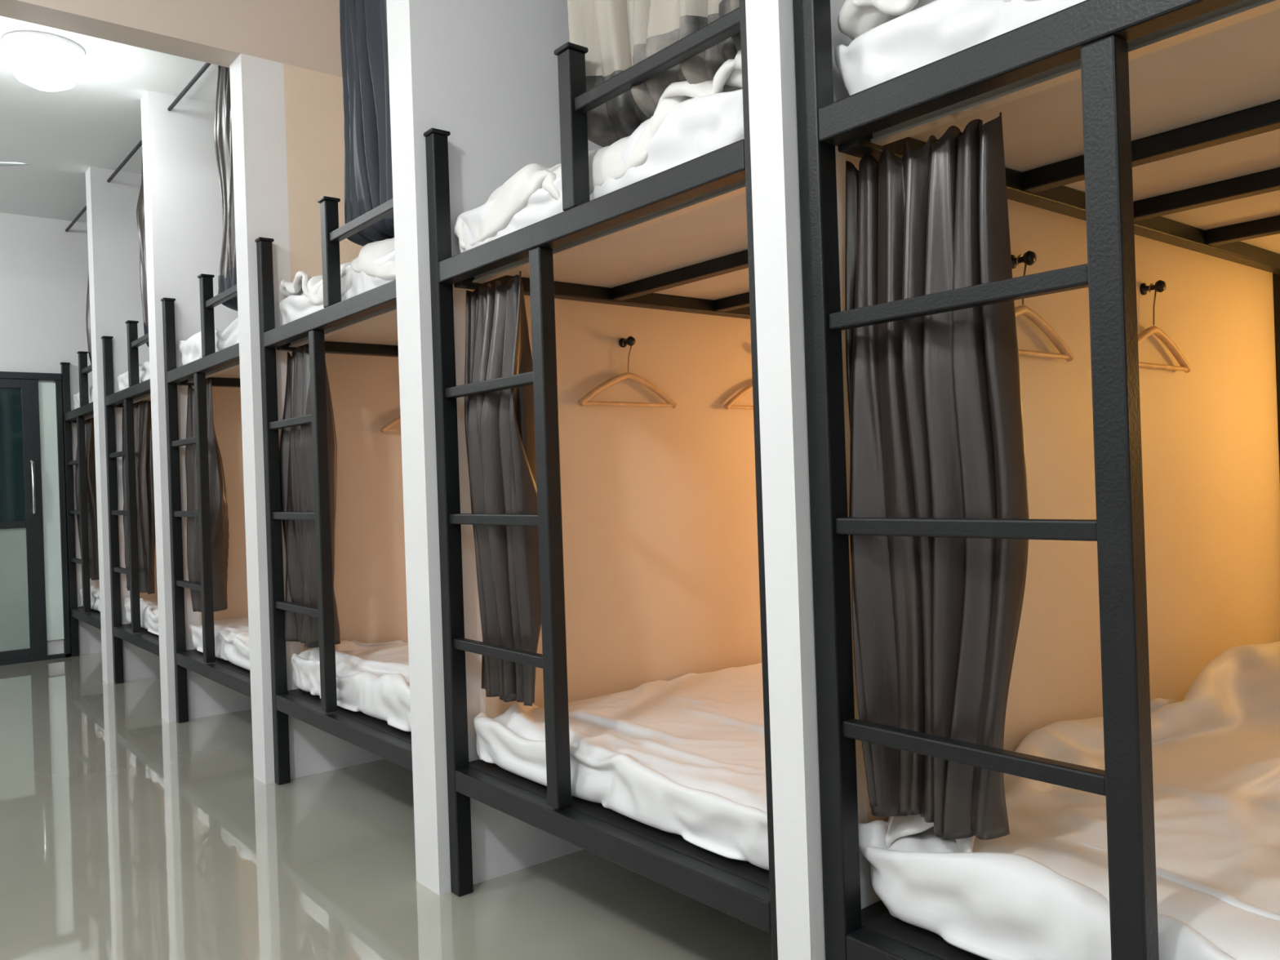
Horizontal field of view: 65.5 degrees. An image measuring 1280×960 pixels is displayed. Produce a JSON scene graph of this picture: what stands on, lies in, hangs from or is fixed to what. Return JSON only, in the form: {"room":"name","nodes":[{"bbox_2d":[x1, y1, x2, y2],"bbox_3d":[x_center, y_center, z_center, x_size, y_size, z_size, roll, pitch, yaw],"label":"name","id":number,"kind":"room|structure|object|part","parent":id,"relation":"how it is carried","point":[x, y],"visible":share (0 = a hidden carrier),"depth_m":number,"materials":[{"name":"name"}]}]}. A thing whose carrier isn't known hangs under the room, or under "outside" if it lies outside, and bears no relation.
{"room":"dormitory","nodes":[
{"label":"dormitory","id":0,"kind":"room"},
{"bbox_2d":[0,161,29,166],"bbox_3d":[-3.878,-1.799,5.217,1.051,0.440,0.956,-2,0,-39],"label":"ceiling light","id":1,"kind":"object","parent":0,"point":[2,164],"depth_m":5.18,"materials":[{"name":"white plastic"}]},
{"bbox_2d":[0,212,102,654],"bbox_3d":[-4.948,-0.307,7.264,6.100,3.350,0.100,-2,0,-39],"label":"wall","id":2,"kind":"structure","parent":0,"point":[44,266],"depth_m":7.58,"materials":[{"name":"paint"}]},
{"bbox_2d":[0,377,63,661],"bbox_3d":[-4.918,0.297,7.130,1.345,2.080,0.112,-2,0,-39],"label":"door","id":3,"kind":"structure","parent":2,"relation":"in","point":[31,596],"depth_m":7.43,"materials":[{"name":"grey metal"}]},
{"bbox_3d":[-5.014,-0.174,7.104,1.050,0.990,0.010,-2,0,-39],"label":"upper glass","id":4,"kind":"part","parent":3,"relation":"part of","materials":[{"name":"teal glass"}]},
{"bbox_3d":[-4.980,0.820,7.104,1.050,0.900,0.010,-2,0,-39],"label":"panel","id":5,"kind":"part","parent":3,"relation":"part of","materials":[{"name":"glass"}]},
{"bbox_3d":[-4.527,0.054,7.428,0.024,0.420,0.072,-2,0,-39],"label":"handle","id":6,"kind":"part","parent":3,"relation":"part of","materials":[{"name":"silver metal"}]},
{"bbox_3d":[-4.470,0.237,7.551,0.115,1.950,0.025,-2,0,-39],"label":"panel","id":7,"kind":"part","parent":3,"relation":"part of","materials":[{"name":"white glass"}]},
{"bbox_2d":[0,371,71,665],"bbox_3d":[-4.942,0.288,7.150,1.435,2.160,0.060,-2,0,-39],"label":"frame","id":8,"kind":"object","parent":2,"relation":"attached to","point":[57,377],"visible":1,"depth_m":7.57,"materials":[{"name":"grey metal"}]},
{"bbox_2d":[0,16,217,222],"bbox_3d":[-1.408,-2.153,2.910,6.200,0.100,11.400,-2,0,-39],"label":"ceiling","id":9,"kind":"structure","parent":0,"point":[96,122],"depth_m":5.62,"materials":[{"name":"white paint"}]},
{"bbox_2d":[1,30,85,91],"bbox_3d":[-2.821,-1.955,4.721,0.340,0.200,0.340,-2,0,-39],"label":"ceiling lamp","id":10,"kind":"object","parent":9,"relation":"attached to","point":[41,60],"depth_m":4.62,"materials":[{"name":"white plastic"}]},
{"bbox_2d":[0,0,342,77],"bbox_3d":[-2.171,-1.907,3.780,6.100,0.340,0.170,-2,0,-39],"label":"ceiling beam","id":11,"kind":"structure","parent":9,"relation":"attached to","point":[301,33],"depth_m":4.04,"materials":[{"name":"beige paint"}]},
{"bbox_2d":[120,170,159,679],"bbox_3d":[-2.533,-0.389,7.327,2.270,3.350,0.150,-2,0,-39],"label":"wall","id":12,"kind":"structure","parent":0,"point":[148,664],"depth_m":6.59,"materials":[{"name":"white paint"}]},
{"bbox_2d":[182,97,251,716],"bbox_3d":[-1.582,-0.421,6.155,2.270,3.350,0.150,-2,0,-39],"label":"wall","id":13,"kind":"structure","parent":0,"point":[203,197],"depth_m":5.47,"materials":[{"name":"beige paint"}]},
{"bbox_2d":[283,63,408,775],"bbox_3d":[-0.622,-0.284,4.980,2.270,3.010,0.150,-2,0,-39],"label":"wall","id":14,"kind":"structure","parent":0,"point":[370,584],"depth_m":4.35,"materials":[{"name":"beige paint"}]},
{"bbox_2d":[380,415,400,432],"bbox_3d":[-0.991,-0.332,4.551,0.421,0.233,0.021,-2,0,-39],"label":"clothes hanger","id":15,"kind":"object","parent":14,"relation":"hanging from","point":[385,428],"visible":0.16,"depth_m":4.44,"materials":[{"name":"beige wood"}]},
{"bbox_2d":[0,652,772,959],"bbox_3d":[-1.290,1.295,2.910,6.200,0.100,11.400,-2,0,-39],"label":"floor","id":16,"kind":"structure","parent":0,"point":[127,832],"depth_m":3.19,"materials":[{"name":"tile"}]},
{"bbox_2d":[59,351,101,656],"bbox_3d":[-3.056,0.181,7.854,2.386,2.247,1.346,-2,0,-39],"label":"bunk bed","id":17,"kind":"object","parent":16,"relation":"on","point":[85,613],"visible":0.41,"depth_m":7.30,"materials":[{"name":"black paint"}]},
{"bbox_2d":[75,418,99,580],"bbox_3d":[-4.140,0.151,7.486,0.145,1.194,0.528,-2,0,-39],"label":"curtain","id":18,"kind":"object","parent":17,"relation":"hanging from","point":[89,425],"visible":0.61,"depth_m":7.31,"materials":[{"name":"grey fabric"}]},
{"bbox_3d":[-3.008,0.939,7.871,2.330,0.017,1.338,-2,0,-39],"label":"board","id":19,"kind":"part","parent":17,"relation":"part of","materials":[{"name":"black metal"}]},
{"bbox_3d":[-3.041,0.870,7.869,2.180,0.120,1.200,-2,0,-39],"label":"mattress","id":20,"kind":"object","parent":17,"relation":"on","visible":0},
{"bbox_2d":[79,586,100,612],"bbox_3d":[-3.044,0.842,7.873,2.256,0.153,1.258,-2,0,-39],"label":"sheet","id":21,"kind":"object","parent":20,"relation":"on","point":[95,591],"visible":0.06,"depth_m":7.26,"materials":[{"name":"white fabric"}]},
{"bbox_3d":[-3.091,-0.607,7.869,2.180,0.120,1.200,-2,0,-39],"label":"mattress","id":22,"kind":"object","parent":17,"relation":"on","visible":0},
{"bbox_2d":[73,385,93,408],"bbox_3d":[-3.089,-0.645,7.869,2.260,0.170,1.262,-2,0,-39],"label":"sheet","id":23,"kind":"object","parent":22,"relation":"on","point":[76,397],"visible":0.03,"depth_m":7.47,"materials":[{"name":"white fabric"}]},
{"bbox_2d":[85,166,137,683],"bbox_3d":[-3.482,-0.357,6.556,0.175,3.350,0.150,-2,0,-39],"label":"partition wall","id":24,"kind":"structure","parent":16,"relation":"on","point":[104,212],"depth_m":6.50,"materials":[{"name":"paint"}]},
{"bbox_2d":[65,204,86,231],"bbox_3d":[-3.995,-1.935,7.149,0.020,0.019,1.340,-2,0,-39],"label":"curtain rod","id":25,"kind":"object","parent":24,"relation":"attached to","point":[84,209],"visible":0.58,"depth_m":7.33,"materials":[{"name":"black paint"}]},
{"bbox_2d":[85,265,92,364],"bbox_3d":[-3.667,-1.342,6.986,0.334,1.213,0.608,-2,0,-36],"label":"curtain","id":26,"kind":"object","parent":25,"relation":"hanging from","point":[87,310],"visible":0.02,"depth_m":7.10,"materials":[{"name":"grey fabric"}]},
{"bbox_2d":[101,320,159,684],"bbox_3d":[-2.107,0.148,6.685,2.386,2.247,1.356,-2,0,-39],"label":"bunk bed","id":27,"kind":"object","parent":16,"relation":"on","point":[134,633],"visible":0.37,"depth_m":6.10,"materials":[{"name":"black paint"}]},
{"bbox_2d":[122,399,155,594],"bbox_3d":[-3.145,0.115,6.268,0.129,1.190,0.698,-2,0,-39],"label":"curtain","id":28,"kind":"object","parent":27,"relation":"hanging from","point":[142,411],"visible":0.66,"depth_m":6.08,"materials":[{"name":"grey fabric"}]},
{"bbox_3d":[-2.060,0.907,6.703,2.330,0.017,1.348,-2,0,-39],"label":"board","id":29,"kind":"part","parent":27,"relation":"part of","materials":[{"name":"black metal"}]},
{"bbox_3d":[-2.096,0.838,6.705,2.180,0.120,1.200,-2,0,-39],"label":"mattress","id":30,"kind":"object","parent":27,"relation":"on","visible":0},
{"bbox_2d":[124,596,159,635],"bbox_3d":[-2.096,0.800,6.709,2.260,0.170,1.262,-2,0,-39],"label":"sheet","id":31,"kind":"object","parent":30,"relation":"on","point":[148,608],"visible":0.08,"depth_m":6.06,"materials":[{"name":"white fabric"}]},
{"bbox_3d":[-2.146,-0.639,6.705,2.180,0.120,1.200,-2,0,-39],"label":"mattress","id":32,"kind":"object","parent":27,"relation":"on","visible":0},
{"bbox_2d":[116,362,150,391],"bbox_3d":[-2.144,-0.667,6.702,2.256,0.153,1.258,-2,0,-39],"label":"sheet","id":33,"kind":"object","parent":32,"relation":"on","point":[144,371],"visible":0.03,"depth_m":6.04,"materials":[{"name":"white fabric"}]},
{"bbox_2d":[140,90,204,722],"bbox_3d":[-2.530,-0.389,5.384,0.175,3.350,0.150,-2,0,-39],"label":"partition wall","id":34,"kind":"structure","parent":16,"relation":"on","point":[162,129],"depth_m":5.33,"materials":[{"name":"paint"}]},
{"bbox_2d":[106,138,142,182],"bbox_3d":[-3.047,-1.968,5.981,0.020,0.019,1.350,-2,0,-39],"label":"curtain rod","id":35,"kind":"object","parent":34,"relation":"attached to","point":[135,148],"visible":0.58,"depth_m":6.12,"materials":[{"name":"black paint"}]},
{"bbox_2d":[136,153,149,347],"bbox_3d":[-2.716,-1.373,5.802,0.316,1.216,0.634,-2,0,-39],"label":"curtain","id":36,"kind":"object","parent":35,"relation":"hanging from","point":[140,204],"visible":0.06,"depth_m":5.84,"materials":[{"name":"grey fabric"}]},
{"bbox_2d":[167,62,211,111],"bbox_3d":[-2.094,-2.000,4.808,0.020,0.019,1.354,-2,0,-39],"label":"curtain rod","id":37,"kind":"object","parent":34,"relation":"attached to","point":[206,65],"visible":0.58,"depth_m":5.03,"materials":[{"name":"black paint"}]},
{"bbox_2d":[213,65,237,311],"bbox_3d":[-1.759,-1.405,4.632,0.331,1.217,0.585,-2,0,-39],"label":"curtain","id":38,"kind":"object","parent":37,"relation":"hanging from","point":[227,277],"visible":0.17,"depth_m":4.67,"materials":[{"name":"grey fabric"}]},
{"bbox_2d":[160,273,251,723],"bbox_3d":[-1.154,0.116,5.512,2.386,2.247,1.360,-2,0,-39],"label":"bunk bed","id":39,"kind":"object","parent":16,"relation":"on","point":[222,366],"visible":0.36,"depth_m":4.89,"materials":[{"name":"black paint"}]},
{"bbox_2d":[185,378,229,612],"bbox_3d":[-2.257,0.091,5.176,0.163,1.203,0.432,-2,0,-36],"label":"curtain","id":40,"kind":"object","parent":39,"relation":"hanging from","point":[220,534],"visible":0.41,"depth_m":5.08,"materials":[{"name":"grey fabric"}]},
{"bbox_3d":[-1.107,0.875,5.529,2.330,0.017,1.352,-2,0,-39],"label":"board","id":41,"kind":"part","parent":39,"relation":"part of","materials":[{"name":"black metal"}]},
{"bbox_3d":[-1.157,-0.601,5.529,2.330,0.020,1.352,-2,0,-39],"label":"board","id":42,"kind":"part","parent":39,"relation":"part of","materials":[{"name":"beige wood"}]},
{"bbox_3d":[-1.144,0.805,5.533,2.180,0.120,1.200,-2,0,-39],"label":"mattress","id":43,"kind":"object","parent":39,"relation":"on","visible":0},
{"bbox_2d":[189,618,249,670],"bbox_3d":[-1.142,0.777,5.530,2.256,0.153,1.258,-2,0,-39],"label":"sheet","id":44,"kind":"object","parent":43,"relation":"on","point":[231,637],"visible":0.09,"depth_m":4.88,"materials":[{"name":"white fabric"}]},
{"bbox_3d":[-1.195,-0.672,5.533,2.180,0.120,1.200,-2,0,-39],"label":"mattress","id":45,"kind":"object","parent":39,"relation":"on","visible":0},
{"bbox_2d":[179,317,239,365],"bbox_3d":[-1.195,-0.709,5.537,2.260,0.170,1.262,-2,0,-39],"label":"sheet","id":46,"kind":"object","parent":45,"relation":"on","point":[191,348],"visible":0.08,"depth_m":4.84,"materials":[{"name":"white fabric"}]},
{"bbox_2d":[229,53,307,784],"bbox_3d":[-1.570,-0.252,4.209,0.175,3.010,0.150,-2,0,-39],"label":"partition wall","id":47,"kind":"structure","parent":16,"relation":"on","point":[259,144],"depth_m":4.15,"materials":[{"name":"paint"}]},
{"bbox_2d":[254,195,412,785],"bbox_3d":[-0.202,0.083,4.339,2.386,2.247,1.355,-2,0,-39],"label":"bunk bed","id":48,"kind":"object","parent":16,"relation":"on","point":[365,323],"visible":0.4,"depth_m":3.70,"materials":[{"name":"black paint"}]},
{"bbox_2d":[279,346,340,648],"bbox_3d":[-1.340,0.064,4.047,0.164,1.211,0.336,-2,0,-39],"label":"curtain","id":49,"kind":"object","parent":48,"relation":"hanging from","point":[295,448],"visible":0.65,"depth_m":4.04,"materials":[{"name":"grey fabric"}]},
{"bbox_3d":[-0.154,0.842,4.356,2.330,0.017,1.347,-2,0,-39],"label":"board","id":50,"kind":"part","parent":48,"relation":"part of","materials":[{"name":"black metal"}]},
{"bbox_3d":[-0.204,-0.633,4.356,2.330,0.020,1.347,-2,0,-39],"label":"board","id":51,"kind":"part","parent":48,"relation":"part of","materials":[{"name":"beige wood"}]},
{"bbox_3d":[-0.190,0.773,4.358,2.180,0.120,1.200,-2,0,-39],"label":"mattress","id":52,"kind":"object","parent":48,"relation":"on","visible":0},
{"bbox_2d":[290,640,411,731],"bbox_3d":[-0.188,0.735,4.358,2.260,0.170,1.262,-2,0,-39],"label":"sheet","id":53,"kind":"object","parent":52,"relation":"on","point":[373,680],"visible":0.18,"depth_m":3.71,"materials":[{"name":"white fabric"}]},
{"bbox_3d":[-0.240,-0.704,4.358,2.180,0.120,1.200,-2,0,-39],"label":"mattress","id":54,"kind":"object","parent":48,"relation":"on","visible":0},
{"bbox_2d":[277,251,395,325],"bbox_3d":[-0.244,-0.732,4.362,2.256,0.153,1.258,-2,0,-39],"label":"sheet","id":55,"kind":"object","parent":54,"relation":"on","point":[364,278],"visible":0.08,"depth_m":3.55,"materials":[{"name":"white fabric"}]},
{"bbox_2d":[277,234,395,307],"bbox_3d":[-0.244,-0.786,4.363,2.272,0.207,1.278,-2,0,-39],"label":"duvet","id":56,"kind":"object","parent":55,"relation":"on","point":[384,248],"visible":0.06,"depth_m":3.55,"materials":[{"name":"white fabric"}]},
{"bbox_2d":[386,0,491,895],"bbox_3d":[-0.625,-0.454,3.038,0.175,3.350,0.150,-2,0,-39],"label":"partition wall","id":57,"kind":"structure","parent":16,"relation":"on","point":[425,53],"depth_m":2.98,"materials":[{"name":"paint"}]},
{"bbox_3d":[-0.190,-2.065,2.462,0.020,0.019,1.351,-2,0,-39],"label":"curtain rod","id":58,"kind":"object","parent":57,"relation":"attached to","visible":0},
{"bbox_2d":[567,0,742,145],"bbox_3d":[0.139,-1.439,2.357,0.426,1.277,0.733,-2,0,-42],"label":"curtain","id":59,"kind":"object","parent":58,"relation":"hanging from","point":[618,35],"visible":0.32,"depth_m":2.27,"materials":[{"name":"beige fabric"}]},
{"bbox_3d":[-0.967,-2.038,3.420,0.020,0.019,0.797,-2,0,-39],"label":"curtain rod","id":60,"kind":"object","parent":57,"relation":"attached to","visible":0},
{"bbox_2d":[339,0,394,246],"bbox_3d":[-0.808,-1.443,3.464,0.299,1.205,0.634,-2,0,-39],"label":"curtain","id":61,"kind":"object","parent":60,"relation":"hanging from","point":[368,176],"visible":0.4,"depth_m":3.46,"materials":[{"name":"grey fabric"}]},
{"bbox_2d":[423,0,777,959],"bbox_3d":[0.750,0.051,3.167,2.386,2.247,1.357,-2,0,-39],"label":"bunk bed","id":62,"kind":"object","parent":16,"relation":"on","point":[679,237],"visible":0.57,"depth_m":2.52,"materials":[{"name":"black paint"}]},
{"bbox_2d":[464,271,541,706],"bbox_3d":[-0.386,0.032,2.867,0.162,1.211,0.331,-2,0,-31],"label":"curtain","id":63,"kind":"object","parent":62,"relation":"hanging from","point":[500,425],"visible":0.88,"depth_m":2.80,"materials":[{"name":"grey fabric"}]},
{"bbox_3d":[0.797,0.810,3.184,2.330,0.017,1.349,-2,0,-39],"label":"board","id":64,"kind":"part","parent":62,"relation":"part of","materials":[{"name":"black metal"}]},
{"bbox_3d":[0.747,-0.666,3.184,2.330,0.020,1.349,-2,0,-39],"label":"board","id":65,"kind":"part","parent":62,"relation":"part of","materials":[{"name":"beige wood"}]},
{"bbox_3d":[0.761,0.741,3.187,2.180,0.120,1.200,-2,0,-39],"label":"mattress","id":66,"kind":"object","parent":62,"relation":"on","visible":0},
{"bbox_2d":[471,662,768,871],"bbox_3d":[0.757,0.713,3.191,2.256,0.153,1.258,-2,0,-39],"label":"sheet","id":67,"kind":"object","parent":66,"relation":"on","point":[684,757],"visible":0.34,"depth_m":2.55,"materials":[{"name":"white fabric"}]},
{"bbox_3d":[0.710,-0.737,3.187,2.180,0.120,1.200,-2,0,-39],"label":"mattress","id":68,"kind":"object","parent":62,"relation":"on","visible":0},
{"bbox_2d":[455,97,744,253],"bbox_3d":[0.713,-0.774,3.187,2.260,0.170,1.262,-2,0,-39],"label":"sheet","id":69,"kind":"object","parent":68,"relation":"on","point":[690,135],"visible":0.07,"depth_m":2.24,"materials":[{"name":"white fabric"}]},
{"bbox_2d":[455,71,742,239],"bbox_3d":[0.712,-0.819,3.185,2.272,0.207,1.278,-2,0,-39],"label":"duvet","id":70,"kind":"object","parent":69,"relation":"on","point":[606,159],"visible":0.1,"depth_m":2.37,"materials":[{"name":"white fabric"}]},
{"bbox_2d":[745,0,871,959],"bbox_3d":[0.306,-0.486,1.891,0.175,3.350,0.082,-2,0,-39],"label":"partition wall","id":71,"kind":"structure","parent":16,"relation":"on","point":[770,31],"depth_m":1.83,"materials":[{"name":"paint"}]},
{"bbox_2d":[792,0,1279,959],"bbox_3d":[1.653,0.020,2.055,2.386,2.247,1.336,-2,0,-39],"label":"bunk bed","id":72,"kind":"object","parent":16,"relation":"on","point":[1157,120],"visible":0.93,"depth_m":1.67,"materials":[{"name":"black paint"}]},
{"bbox_3d":[1.700,0.779,2.072,2.330,0.017,1.328,-2,0,-39],"label":"board","id":73,"kind":"part","parent":72,"relation":"part of","materials":[{"name":"black metal"}]},
{"bbox_2d":[844,111,1029,839],"bbox_3d":[0.515,0.008,1.755,0.334,1.225,0.123,-2,0,43],"label":"curtain","id":74,"kind":"object","parent":72,"relation":"hanging from","point":[935,405],"visible":0.91,"depth_m":1.70,"materials":[{"name":"grey fabric"}]},
{"bbox_3d":[1.650,-0.697,2.072,2.330,0.020,1.328,-2,0,-39],"label":"board","id":75,"kind":"part","parent":72,"relation":"part of","materials":[{"name":"beige wood"}]},
{"bbox_3d":[1.670,0.710,2.067,2.180,0.120,1.200,-2,0,-39],"label":"mattress","id":76,"kind":"object","parent":72,"relation":"on","visible":0},
{"bbox_2d":[857,818,1279,959],"bbox_3d":[1.669,0.672,2.070,2.260,0.170,1.262,-2,0,-39],"label":"sheet","id":77,"kind":"object","parent":76,"relation":"on","point":[994,906],"visible":0.2,"depth_m":1.63,"materials":[{"name":"white fabric"}]},
{"bbox_2d":[865,643,1279,959],"bbox_3d":[1.668,0.572,2.078,2.258,0.328,1.278,-2,0,-39],"label":"duvet","id":78,"kind":"object","parent":77,"relation":"on","point":[1215,733],"visible":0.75,"depth_m":1.87,"materials":[{"name":"white fabric"}]},
{"bbox_3d":[1.620,-0.768,2.067,2.180,0.120,1.200,-2,0,-39],"label":"mattress","id":79,"kind":"object","parent":72,"relation":"on","visible":0},
{"bbox_2d":[838,0,1085,97],"bbox_3d":[1.622,-0.795,2.064,2.256,0.153,1.258,-2,0,-39],"label":"sheet","id":80,"kind":"object","parent":79,"relation":"on","point":[943,28],"visible":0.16,"depth_m":1.69,"materials":[{"name":"white fabric"}]},
{"bbox_2d":[831,0,1029,61],"bbox_3d":[1.616,-0.850,2.072,2.272,0.207,1.278,-2,0,-39],"label":"duvet","id":81,"kind":"object","parent":80,"relation":"on","point":[853,33],"visible":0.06,"depth_m":1.75,"materials":[{"name":"white fabric"}]},
{"bbox_2d":[461,0,761,879],"bbox_3d":[0.323,-0.486,3.809,2.270,3.350,0.150,-2,0,-39],"label":"wall","id":82,"kind":"structure","parent":0,"point":[659,504],"depth_m":3.39,"materials":[{"name":"beige paint"}]},
{"bbox_2d":[618,336,635,347],"bbox_3d":[-0.042,-0.469,3.378,0.034,0.034,0.058,-2,0,-39],"label":"wall hook","id":83,"kind":"object","parent":82,"relation":"attached to","point":[630,340],"depth_m":3.36,"materials":[{"name":"black metal"}]},
{"bbox_2d":[577,338,676,408],"bbox_3d":[-0.040,-0.364,3.380,0.421,0.233,0.021,-2,0,-39],"label":"clothes hanger","id":84,"kind":"object","parent":82,"relation":"hanging from","point":[584,400],"visible":0.88,"depth_m":3.37,"materials":[{"name":"beige wood"}]},
{"bbox_2d":[723,383,753,409],"bbox_3d":[0.472,-0.382,3.796,0.421,0.233,0.021,-2,0,-39],"label":"clothes hanger","id":85,"kind":"object","parent":82,"relation":"hanging from","point":[729,404],"visible":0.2,"depth_m":3.70,"materials":[{"name":"beige wood"}]},
{"bbox_2d":[840,0,1279,904],"bbox_3d":[1.254,-0.518,2.662,2.270,3.350,0.082,-2,0,-39],"label":"wall","id":86,"kind":"structure","parent":0,"point":[1211,453],"depth_m":2.75,"materials":[{"name":"beige paint"}]},
{"bbox_2d":[1011,250,1036,268],"bbox_3d":[0.868,-0.500,2.258,0.034,0.034,0.058,-2,0,-39],"label":"wall hook","id":87,"kind":"object","parent":86,"relation":"attached to","point":[1029,257],"depth_m":2.24,"materials":[{"name":"black metal"}]},
{"bbox_2d":[1014,254,1074,361],"bbox_3d":[0.869,-0.395,2.260,0.421,0.233,0.021,-2,0,-39],"label":"clothes hanger","id":88,"kind":"object","parent":86,"relation":"hanging from","point":[1065,353],"visible":0.65,"depth_m":2.31,"materials":[{"name":"beige wood"}]},
{"bbox_2d":[1139,280,1165,295],"bbox_3d":[1.380,-0.517,2.674,0.034,0.034,0.058,-2,0,-39],"label":"wall hook","id":89,"kind":"object","parent":86,"relation":"attached to","point":[1160,286],"depth_m":2.66,"materials":[{"name":"black metal"}]},
{"bbox_2d":[1137,283,1191,373],"bbox_3d":[1.381,-0.413,2.676,0.421,0.233,0.021,-2,0,-39],"label":"clothes hanger","id":90,"kind":"object","parent":86,"relation":"hanging from","point":[1184,366],"visible":0.75,"depth_m":2.70,"materials":[{"name":"beige wood"}]}
]}

